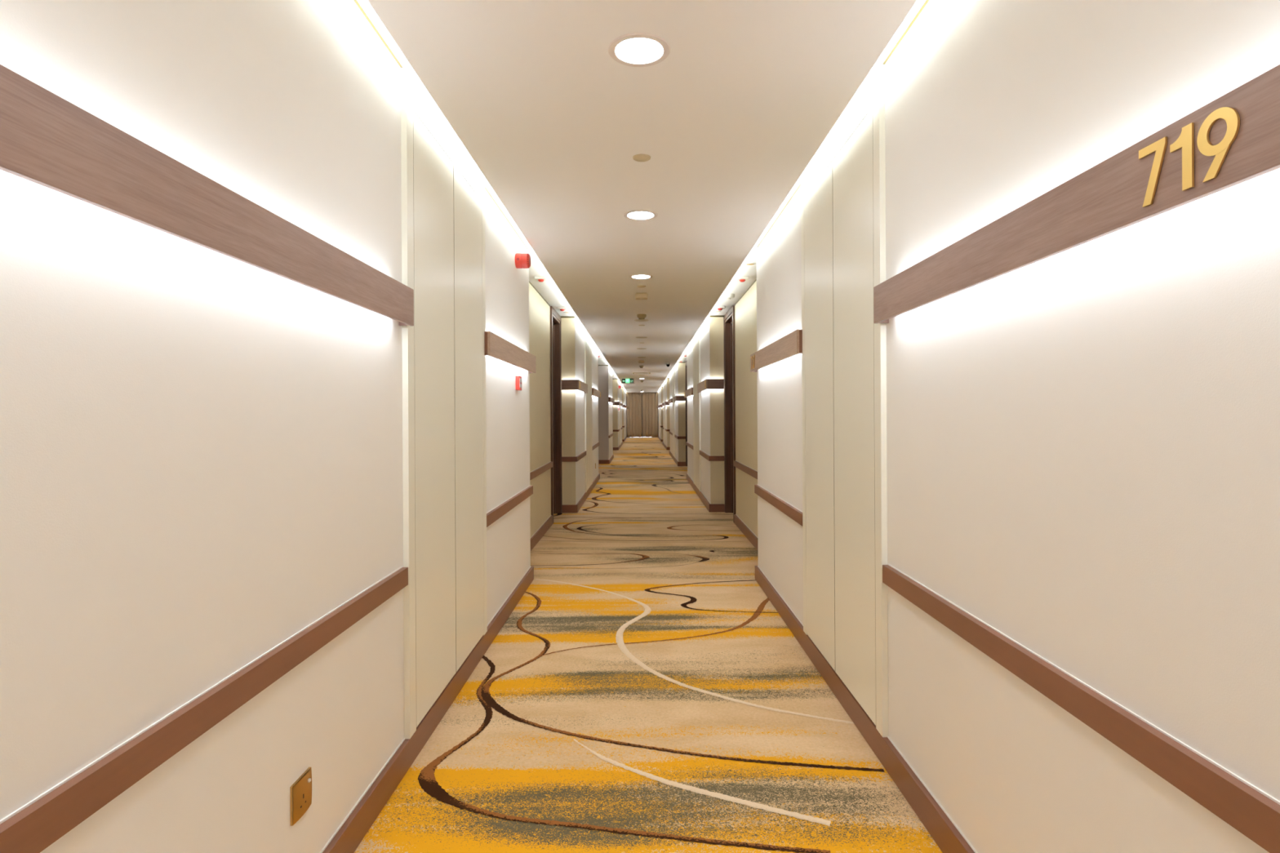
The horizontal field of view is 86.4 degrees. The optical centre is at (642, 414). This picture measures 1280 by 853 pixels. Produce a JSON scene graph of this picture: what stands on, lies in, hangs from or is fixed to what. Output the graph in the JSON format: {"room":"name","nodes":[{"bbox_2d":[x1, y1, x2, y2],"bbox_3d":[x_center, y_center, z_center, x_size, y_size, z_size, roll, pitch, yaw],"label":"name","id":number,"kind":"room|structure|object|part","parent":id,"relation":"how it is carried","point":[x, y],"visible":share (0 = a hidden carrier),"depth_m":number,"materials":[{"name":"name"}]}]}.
{"room":"hotel corridor","nodes":[
{"label":"hotel corridor","id":0,"kind":"room"},
{"bbox_2d":[0,0,626,852],"bbox_3d":[-2.542,0.011,15.600,3.516,2.306,35.600,0,0,0],"label":"wall","id":1,"kind":"structure","parent":0,"point":[201,448],"depth_m":1.25,"materials":[{"name":"white paint"}]},
{"bbox_2d":[0,566,408,852],"bbox_3d":[-0.771,0.524,0.007,0.020,0.060,4.415,0,0,0],"label":"chair rail","id":2,"kind":"object","parent":1,"relation":"attached to","point":[41,822],"visible":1,"depth_m":1.09,"materials":[{"name":"brown wood"}]},
{"bbox_2d":[0,64,413,325],"bbox_3d":[-0.763,-0.345,0.009,0.046,0.118,4.397,0,0,0],"label":"wall light","id":3,"kind":"object","parent":1,"relation":"attached to","point":[47,140],"visible":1,"depth_m":1.05,"materials":[{"name":"brown wood"}]},
{"bbox_2d":[289,767,311,826],"bbox_3d":[-0.773,0.868,1.551,0.013,0.086,0.086,0,0,0],"label":"wall socket","id":4,"kind":"object","parent":1,"relation":"attached to","point":[300,792],"visible":1,"depth_m":1.54,"materials":[{"name":"gold metal"}]},
{"bbox_2d":[400,67,487,738],"bbox_3d":[-0.774,-0.036,2.780,0.019,2.194,1.107,0,0,0],"label":"wall panel","id":5,"kind":"object","parent":1,"relation":"attached to","point":[444,444],"visible":1,"depth_m":2.58,"materials":[{"name":"white laminate"}]},
{"bbox_3d":[-0.772,0.016,2.535,0.014,2.076,0.486,0,0,0],"label":"door","id":6,"kind":"part","parent":5,"relation":"part of","materials":[{"name":"white laminate"}]},
{"bbox_3d":[-0.772,0.016,3.026,0.014,2.076,0.486,0,0,0],"label":"door","id":7,"kind":"part","parent":5,"relation":"part of","materials":[{"name":"white laminate"}]},
{"bbox_2d":[320,435,626,852],"bbox_3d":[-2.426,1.115,15.600,3.336,0.096,35.600,0,0,0],"label":"baseboard","id":8,"kind":"structure","parent":1,"relation":"attached to","point":[348,837],"depth_m":2.31,"materials":[{"name":"brown wood"}]},
{"bbox_2d":[486,484,533,527],"bbox_3d":[-0.771,0.524,4.045,0.020,0.060,1.419,0,0,0],"label":"chair rail","id":9,"kind":"object","parent":1,"relation":"attached to","point":[504,508],"visible":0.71,"depth_m":3.87,"materials":[{"name":"brown wood"}]},
{"bbox_2d":[484,331,536,373],"bbox_3d":[-0.763,-0.345,4.029,0.046,0.118,1.433,0,0,0],"label":"wall light","id":10,"kind":"object","parent":1,"relation":"attached to","point":[496,347],"visible":0.98,"depth_m":3.76,"materials":[{"name":"brown wood"}]},
{"bbox_2d":[515,375,521,390],"bbox_3d":[-0.771,-0.195,4.265,0.027,0.088,0.088,0,0,0],"label":"fire alarm call point","id":11,"kind":"object","parent":1,"relation":"attached to","point":[518,379],"visible":1,"depth_m":4.22,"materials":[{"name":"red plastic"}]},
{"bbox_2d":[515,253,530,268],"bbox_3d":[-0.746,-0.961,4.264,0.086,0.094,0.096,0,0,0],"label":"fire alarm","id":12,"kind":"object","parent":1,"relation":"attached to","point":[522,260],"visible":1,"depth_m":4.23,"materials":[{"name":"red plastic"}]},
{"bbox_2d":[526,253,530,268],"bbox_3d":[-0.709,-0.961,4.265,0.012,0.094,0.094,0,0,0],"label":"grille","id":13,"kind":"object","parent":12,"relation":"attached to","point":[528,258],"depth_m":4.24,"materials":[{"name":"red plastic"}]},
{"bbox_2d":[529,461,552,479],"bbox_3d":[-0.952,0.525,5.978,0.020,0.060,2.425,0,0,0],"label":"chair rail","id":14,"kind":"object","parent":1,"relation":"attached to","point":[541,469],"visible":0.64,"depth_m":6.33,"materials":[{"name":"brown wood"}]},
{"bbox_2d":[550,306,562,524],"bbox_3d":[-1.022,0.008,7.585,0.155,2.294,0.829,0,0,0],"label":"door","id":15,"kind":"structure","parent":1,"relation":"in","point":[555,319],"depth_m":7.92,"materials":[{"name":"brown wood"}]},
{"bbox_2d":[561,450,586,462],"bbox_3d":[-0.851,0.524,8.634,0.179,0.060,1.308,0,0,0],"label":"chair rail","id":16,"kind":"object","parent":1,"relation":"attached to","point":[568,459],"visible":1,"depth_m":7.98,"materials":[{"name":"brown wood"}]},
{"bbox_2d":[561,379,587,393],"bbox_3d":[-0.840,-0.345,8.607,0.209,0.118,1.306,0,0,0],"label":"wall trim","id":17,"kind":"structure","parent":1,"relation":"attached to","point":[566,384],"depth_m":7.95,"materials":[{"name":"brown wood"}]},
{"bbox_2d":[584,331,592,492],"bbox_3d":[-0.774,-0.036,9.845,0.019,2.194,1.110,0,0,0],"label":"wall panel","id":18,"kind":"object","parent":1,"relation":"attached to","point":[588,341],"visible":1,"depth_m":9.69,"materials":[{"name":"white laminate"}]},
{"bbox_3d":[-0.772,0.016,9.598,0.014,2.076,0.488,0,0,0],"label":"door","id":19,"kind":"part","parent":18,"relation":"part of","materials":[{"name":"white laminate"}]},
{"bbox_3d":[-0.772,0.016,10.091,0.014,2.076,0.488,0,0,0],"label":"door","id":20,"kind":"part","parent":18,"relation":"part of","materials":[{"name":"white laminate"}]},
{"bbox_2d":[591,387,600,398],"bbox_3d":[-0.761,-0.345,11.295,0.050,0.118,1.790,0,0,0],"label":"wall light","id":21,"kind":"object","parent":1,"relation":"attached to","point":[596,393],"visible":0.96,"depth_m":10.99,"materials":[{"name":"brown wood"}]},
{"bbox_2d":[592,442,599,449],"bbox_3d":[-0.771,0.524,11.301,0.020,0.060,1.798,0,0,0],"label":"chair rail","id":22,"kind":"object","parent":1,"relation":"attached to","point":[597,444],"visible":0.71,"depth_m":11.31,"materials":[{"name":"brown wood"}]},
{"bbox_2d":[608,396,614,403],"bbox_3d":[-0.763,-0.345,16.990,0.046,0.118,2.200,0,0,0],"label":"wall light","id":23,"kind":"object","parent":1,"relation":"attached to","point":[610,399],"visible":1,"depth_m":16.17,"materials":[{"name":"brown wood"}]},
{"bbox_2d":[613,401,620,405],"bbox_3d":[-0.842,-0.344,22.522,0.205,0.118,1.336,0,0,0],"label":"wall light","id":24,"kind":"object","parent":1,"relation":"attached to","point":[616,403],"visible":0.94,"depth_m":21.86,"materials":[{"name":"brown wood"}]},
{"bbox_2d":[618,381,621,444],"bbox_3d":[-0.774,-0.036,23.750,0.019,2.194,1.100,0,0,0],"label":"wall panel","id":25,"kind":"object","parent":1,"relation":"attached to","point":[619,381],"visible":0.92,"depth_m":23.44,"materials":[{"name":"beige paint"}]},
{"bbox_3d":[-0.772,0.016,23.506,0.014,2.076,0.483,0,0,0],"label":"door","id":26,"kind":"part","parent":25,"relation":"part of","materials":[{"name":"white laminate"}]},
{"bbox_2d":[624,388,625,438],"bbox_3d":[-0.774,-0.036,30.550,0.019,2.194,1.100,0,0,0],"label":"wall panel","id":27,"kind":"object","parent":1,"relation":"attached to","point":[624,388],"visible":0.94,"depth_m":30.12,"materials":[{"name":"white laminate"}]},
{"bbox_3d":[-0.772,0.016,30.306,0.014,2.076,0.483,0,0,0],"label":"door","id":28,"kind":"part","parent":27,"relation":"part of","materials":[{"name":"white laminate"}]},
{"bbox_2d":[356,0,926,392],"bbox_3d":[-1.506,-1.140,15.900,5.600,0.136,36.400,0,0,0],"label":"ceiling","id":29,"kind":"structure","parent":0,"point":[745,94],"depth_m":2.54,"materials":[{"name":"white paint"}]},
{"bbox_2d":[534,276,547,282],"bbox_3d":[-0.851,-1.132,5.730,0.096,0.038,0.096,0,0,0],"label":"beacon","id":30,"kind":"object","parent":29,"relation":"attached to","point":[540,279],"visible":1,"depth_m":5.69,"materials":[{"name":"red plastic"}]},
{"bbox_2d":[557,306,567,311],"bbox_3d":[-0.862,-1.132,7.350,0.096,0.038,0.096,0,0,0],"label":"beacon","id":31,"kind":"object","parent":29,"relation":"attached to","point":[562,308],"visible":1,"depth_m":7.32,"materials":[{"name":"red plastic"}]},
{"bbox_2d":[621,377,634,383],"bbox_3d":[-0.428,-0.993,20.011,0.396,0.170,0.034,0,0,0],"label":"exit sign","id":32,"kind":"object","parent":29,"relation":"hanging from","point":[624,380],"visible":1,"depth_m":20.00,"materials":[{"name":"green plastic"}]},
{"bbox_3d":[-0.428,-0.984,19.999,0.344,0.124,0.002,0,0,0],"label":"sign panel","id":33,"kind":"part","parent":32,"relation":"part of","materials":[{"name":"green plastic"}]},
{"bbox_2d":[626,392,642,437],"bbox_3d":[-0.392,0.029,33.293,0.766,2.198,0.150,0,0,0],"label":"curtain","id":34,"kind":"object","parent":29,"relation":"hanging from","point":[633,400],"visible":0.98,"depth_m":33.24,"materials":[{"name":"brown fabric"}]},
{"bbox_2d":[608,32,670,66],"bbox_3d":[-0.009,-1.078,2.020,0.186,0.004,0.186,0,0,0],"label":"recessed light","id":35,"kind":"object","parent":29,"relation":"in","point":[633,49],"visible":1,"depth_m":2.01,"materials":[{"name":"beige plastic"}]},
{"bbox_2d":[623,209,657,220],"bbox_3d":[-0.009,-1.078,3.690,0.186,0.004,0.186,0,0,0],"label":"recessed light","id":36,"kind":"object","parent":29,"relation":"in","point":[636,215],"visible":1,"depth_m":3.69,"materials":[{"name":"white plastic"}]},
{"bbox_2d":[629,274,653,279],"bbox_3d":[-0.009,-1.078,5.340,0.186,0.004,0.186,0,0,0],"label":"recessed light","id":37,"kind":"object","parent":29,"relation":"in","point":[634,276],"visible":1,"depth_m":5.32,"materials":[{"name":"white plastic"}]},
{"bbox_2d":[634,319,648,321],"bbox_3d":[-0.009,-1.078,7.820,0.166,0.004,0.166,0,0,0],"label":"recessed light","id":38,"kind":"object","parent":29,"relation":"in","point":[636,320],"visible":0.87,"depth_m":7.82,"materials":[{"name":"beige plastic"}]},
{"bbox_2d":[632,154,650,161],"bbox_3d":[-0.002,-1.077,2.864,0.076,0.006,0.076,0,0,0],"label":"sprinkler cover","id":39,"kind":"object","parent":29,"relation":"attached to","point":[638,157],"visible":1,"depth_m":2.85,"materials":[{"name":"beige plastic"}]},
{"bbox_2d":[635,293,648,299],"bbox_3d":[-0.006,-1.055,6.100,0.112,0.050,0.112,0,0,0],"label":"box","id":40,"kind":"object","parent":29,"relation":"attached to","point":[638,295],"visible":1,"depth_m":6.05,"materials":[{"name":"beige"}]},
{"bbox_2d":[636,314,646,319],"bbox_3d":[-0.006,-1.052,7.380,0.102,0.055,0.102,0,0,0],"label":"smoke detector","id":41,"kind":"object","parent":29,"relation":"attached to","point":[641,317],"visible":1,"depth_m":7.35,"materials":[{"name":"beige"}]},
{"bbox_2d":[641,392,658,437],"bbox_3d":[0.394,0.025,33.293,0.792,2.198,0.148,0,0,0],"label":"curtain","id":42,"kind":"object","parent":29,"relation":"hanging from","point":[650,400],"visible":1,"depth_m":33.25,"materials":[{"name":"brown fabric"}]},
{"bbox_2d":[715,306,724,310],"bbox_3d":[0.841,-1.141,7.350,0.096,0.038,0.096,0,0,0],"label":"beacon","id":43,"kind":"object","parent":29,"relation":"attached to","point":[719,308],"visible":1,"depth_m":7.32,"materials":[{"name":"red plastic"}]},
{"bbox_2d":[724,293,734,299],"bbox_3d":[0.844,-1.135,6.600,0.104,0.052,0.104,0,0,0],"label":"smoke detector","id":44,"kind":"object","parent":29,"relation":"attached to","point":[729,296],"visible":1,"depth_m":6.56,"materials":[{"name":"white plastic"}]},
{"bbox_2d":[736,276,748,282],"bbox_3d":[0.850,-1.141,5.780,0.096,0.038,0.096,0,0,0],"label":"beacon","id":45,"kind":"object","parent":29,"relation":"attached to","point":[741,279],"visible":1,"depth_m":5.74,"materials":[{"name":"red plastic"}]},
{"bbox_2d":[745,262,755,265],"bbox_3d":[0.834,-1.158,5.250,0.084,0.005,0.084,0,0,0],"label":"recessed light","id":46,"kind":"object","parent":29,"relation":"in","point":[746,264],"visible":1,"depth_m":5.24,"materials":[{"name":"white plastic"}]},
{"bbox_2d":[626,391,658,437],"bbox_3d":[0.000,-0.003,33.550,2.400,2.306,0.300,0,0,0],"label":"wall","id":47,"kind":"structure","parent":0,"point":[626,391],"depth_m":33.52,"materials":[{"name":"beige paint"}]},
{"bbox_2d":[629,394,651,437],"bbox_3d":[0.001,0.090,33.600,1.320,2.120,0.060,0,0,0],"label":"window","id":48,"kind":"structure","parent":47,"relation":"in","point":[642,394],"depth_m":33.57,"materials":[{"name":"grey"}]},
{"bbox_3d":[0.001,0.090,33.600,1.320,2.120,0.060,0,0,0],"label":"frame","id":49,"kind":"part","parent":48,"relation":"part of","materials":[{"name":"brown wood"}]},
{"bbox_2d":[354,437,942,852],"bbox_3d":[-1.519,1.157,15.900,5.350,0.003,36.200,0,0,0],"label":"floor","id":50,"kind":"structure","parent":0,"point":[644,692],"depth_m":2.56,"materials":[{"name":"carpet"}]},
{"bbox_2d":[657,0,1279,852],"bbox_3d":[0.990,-0.008,15.600,0.383,2.306,35.600,0,0,0],"label":"wall","id":51,"kind":"structure","parent":0,"point":[1083,441],"depth_m":1.29,"materials":[{"name":"white paint"}]},
{"bbox_2d":[659,388,660,438],"bbox_3d":[0.788,-0.044,30.350,0.019,2.194,1.100,0,0,0],"label":"wall panel","id":52,"kind":"object","parent":51,"relation":"attached to","point":[660,388],"visible":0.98,"depth_m":29.80,"materials":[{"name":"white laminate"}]},
{"bbox_2d":[663,381,666,444],"bbox_3d":[0.788,-0.044,23.750,0.019,2.194,1.100,0,0,0],"label":"wall panel","id":53,"kind":"object","parent":51,"relation":"attached to","point":[664,381],"visible":0.99,"depth_m":23.45,"materials":[{"name":"beige paint"}]},
{"bbox_3d":[0.786,0.008,23.994,0.014,2.076,0.483,0,0,0],"label":"door","id":54,"kind":"part","parent":53,"relation":"part of","materials":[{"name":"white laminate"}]},
{"bbox_3d":[0.786,0.008,23.506,0.014,2.076,0.483,0,0,0],"label":"door","id":55,"kind":"part","parent":53,"relation":"part of","materials":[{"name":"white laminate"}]},
{"bbox_2d":[667,398,672,404],"bbox_3d":[0.773,-0.353,18.595,0.046,0.118,2.190,0,0,0],"label":"wall light","id":56,"kind":"object","parent":51,"relation":"attached to","point":[670,401],"visible":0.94,"depth_m":17.98,"materials":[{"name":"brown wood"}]},
{"bbox_2d":[672,367,675,457],"bbox_3d":[0.788,-0.044,16.950,0.019,2.194,1.100,0,0,0],"label":"wall panel","id":57,"kind":"object","parent":51,"relation":"attached to","point":[673,369],"visible":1,"depth_m":16.73,"materials":[{"name":"beige paint"}]},
{"bbox_3d":[0.786,0.008,17.194,0.014,2.076,0.483,0,0,0],"label":"door","id":58,"kind":"part","parent":57,"relation":"part of","materials":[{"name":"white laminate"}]},
{"bbox_3d":[0.786,0.008,16.706,0.014,2.076,0.483,0,0,0],"label":"door","id":59,"kind":"part","parent":57,"relation":"part of","materials":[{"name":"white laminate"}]},
{"bbox_2d":[673,395,685,402],"bbox_3d":[0.854,-0.353,15.722,0.207,0.118,1.336,0,0,0],"label":"wall light","id":60,"kind":"object","parent":51,"relation":"attached to","point":[676,397],"visible":0.94,"depth_m":15.05,"materials":[{"name":"brown wood"}]},
{"bbox_2d":[674,434,685,439],"bbox_3d":[0.871,0.515,15.739,0.181,0.060,1.318,0,0,0],"label":"chair rail","id":61,"kind":"object","parent":51,"relation":"attached to","point":[675,435],"visible":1,"depth_m":15.08,"materials":[{"name":"brown wood"}]},
{"bbox_2d":[684,361,687,466],"bbox_3d":[1.038,-0.003,14.684,0.155,2.294,0.829,0,0,0],"label":"door","id":62,"kind":"structure","parent":51,"relation":"in","point":[686,362],"depth_m":15.02,"materials":[{"name":"brown wood"}]},
{"bbox_2d":[684,387,693,397],"bbox_3d":[0.771,-0.353,11.245,0.050,0.118,1.690,0,0,0],"label":"wall light","id":63,"kind":"object","parent":51,"relation":"attached to","point":[689,392],"visible":0.99,"depth_m":11.02,"materials":[{"name":"brown wood"}]},
{"bbox_2d":[686,441,693,449],"bbox_3d":[0.791,0.516,11.251,0.020,0.060,1.698,0,0,0],"label":"chair rail","id":64,"kind":"object","parent":51,"relation":"attached to","point":[691,446],"visible":0.71,"depth_m":11.17,"materials":[{"name":"brown wood"}]},
{"bbox_2d":[693,330,701,491],"bbox_3d":[0.788,-0.044,9.845,0.019,2.194,1.110,0,0,0],"label":"wall panel","id":65,"kind":"object","parent":51,"relation":"attached to","point":[696,340],"visible":1,"depth_m":9.69,"materials":[{"name":"beige paint"}]},
{"bbox_3d":[0.786,0.008,10.091,0.014,2.076,0.488,0,0,0],"label":"door","id":66,"kind":"part","parent":65,"relation":"part of","materials":[{"name":"white laminate"}]},
{"bbox_3d":[0.786,0.008,9.598,0.014,2.076,0.488,0,0,0],"label":"door","id":67,"kind":"part","parent":65,"relation":"part of","materials":[{"name":"beige paint"}]},
{"bbox_2d":[697,378,724,392],"bbox_3d":[0.852,-0.353,8.607,0.211,0.118,1.306,0,0,0],"label":"wall light","id":68,"kind":"object","parent":51,"relation":"attached to","point":[708,384],"visible":1,"depth_m":7.95,"materials":[{"name":"brown wood"}]},
{"bbox_2d":[699,449,724,461],"bbox_3d":[0.871,0.515,8.634,0.181,0.060,1.308,0,0,0],"label":"chair rail","id":69,"kind":"object","parent":51,"relation":"attached to","point":[702,453],"visible":1,"depth_m":7.98,"materials":[{"name":"brown wood"}]},
{"bbox_2d":[723,305,735,522],"bbox_3d":[1.038,-0.003,7.585,0.155,2.294,0.829,0,0,0],"label":"door","id":70,"kind":"structure","parent":51,"relation":"in","point":[729,317],"depth_m":7.92,"materials":[{"name":"brown wood"}]},
{"bbox_2d":[733,460,757,479],"bbox_3d":[0.974,0.515,5.968,0.020,0.060,2.445,0,0,0],"label":"chair rail","id":71,"kind":"object","parent":51,"relation":"attached to","point":[749,471],"visible":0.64,"depth_m":6.29,"materials":[{"name":"brown wood"}]},
{"bbox_2d":[750,329,802,372],"bbox_3d":[0.771,-0.353,4.015,0.050,0.118,1.420,0,0,0],"label":"wall light","id":72,"kind":"object","parent":51,"relation":"attached to","point":[789,345],"visible":0.98,"depth_m":3.75,"materials":[{"name":"brown wood"}]},
{"bbox_2d":[754,484,802,525],"bbox_3d":[0.791,0.516,4.027,0.020,0.060,1.417,0,0,0],"label":"chair rail","id":73,"kind":"object","parent":51,"relation":"attached to","point":[784,507],"visible":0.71,"depth_m":3.86,"materials":[{"name":"brown wood"}]},
{"bbox_2d":[657,435,977,852],"bbox_3d":[0.900,1.097,15.600,0.233,0.096,35.600,0,0,0],"label":"baseboard","id":74,"kind":"structure","parent":51,"relation":"attached to","point":[940,826],"depth_m":2.29,"materials":[{"name":"brown wood"}]},
{"bbox_2d":[800,64,888,737],"bbox_3d":[0.788,-0.044,2.769,0.019,2.194,1.094,0,0,0],"label":"wall panel","id":75,"kind":"object","parent":51,"relation":"attached to","point":[843,189],"visible":1,"depth_m":2.57,"materials":[{"name":"white laminate"}]},
{"bbox_3d":[0.786,0.008,3.011,0.014,2.076,0.480,0,0,0],"label":"door","id":76,"kind":"part","parent":75,"relation":"part of","materials":[{"name":"white laminate"}]},
{"bbox_3d":[0.786,0.008,2.526,0.014,2.076,0.480,0,0,0],"label":"door","id":77,"kind":"part","parent":75,"relation":"part of","materials":[{"name":"beige paint"}]},
{"bbox_2d":[873,64,1279,323],"bbox_3d":[0.771,-0.353,0.009,0.050,0.118,4.397,0,0,0],"label":"wall light","id":78,"kind":"object","parent":51,"relation":"attached to","point":[1233,140],"visible":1,"depth_m":1.06,"materials":[{"name":"brown wood"}]},
{"bbox_2d":[882,564,1279,852],"bbox_3d":[0.791,0.516,0.006,0.020,0.060,4.413,0,0,0],"label":"chair rail","id":79,"kind":"object","parent":51,"relation":"attached to","point":[1253,812],"visible":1,"depth_m":1.11,"materials":[{"name":"brown wood"}]}
]}

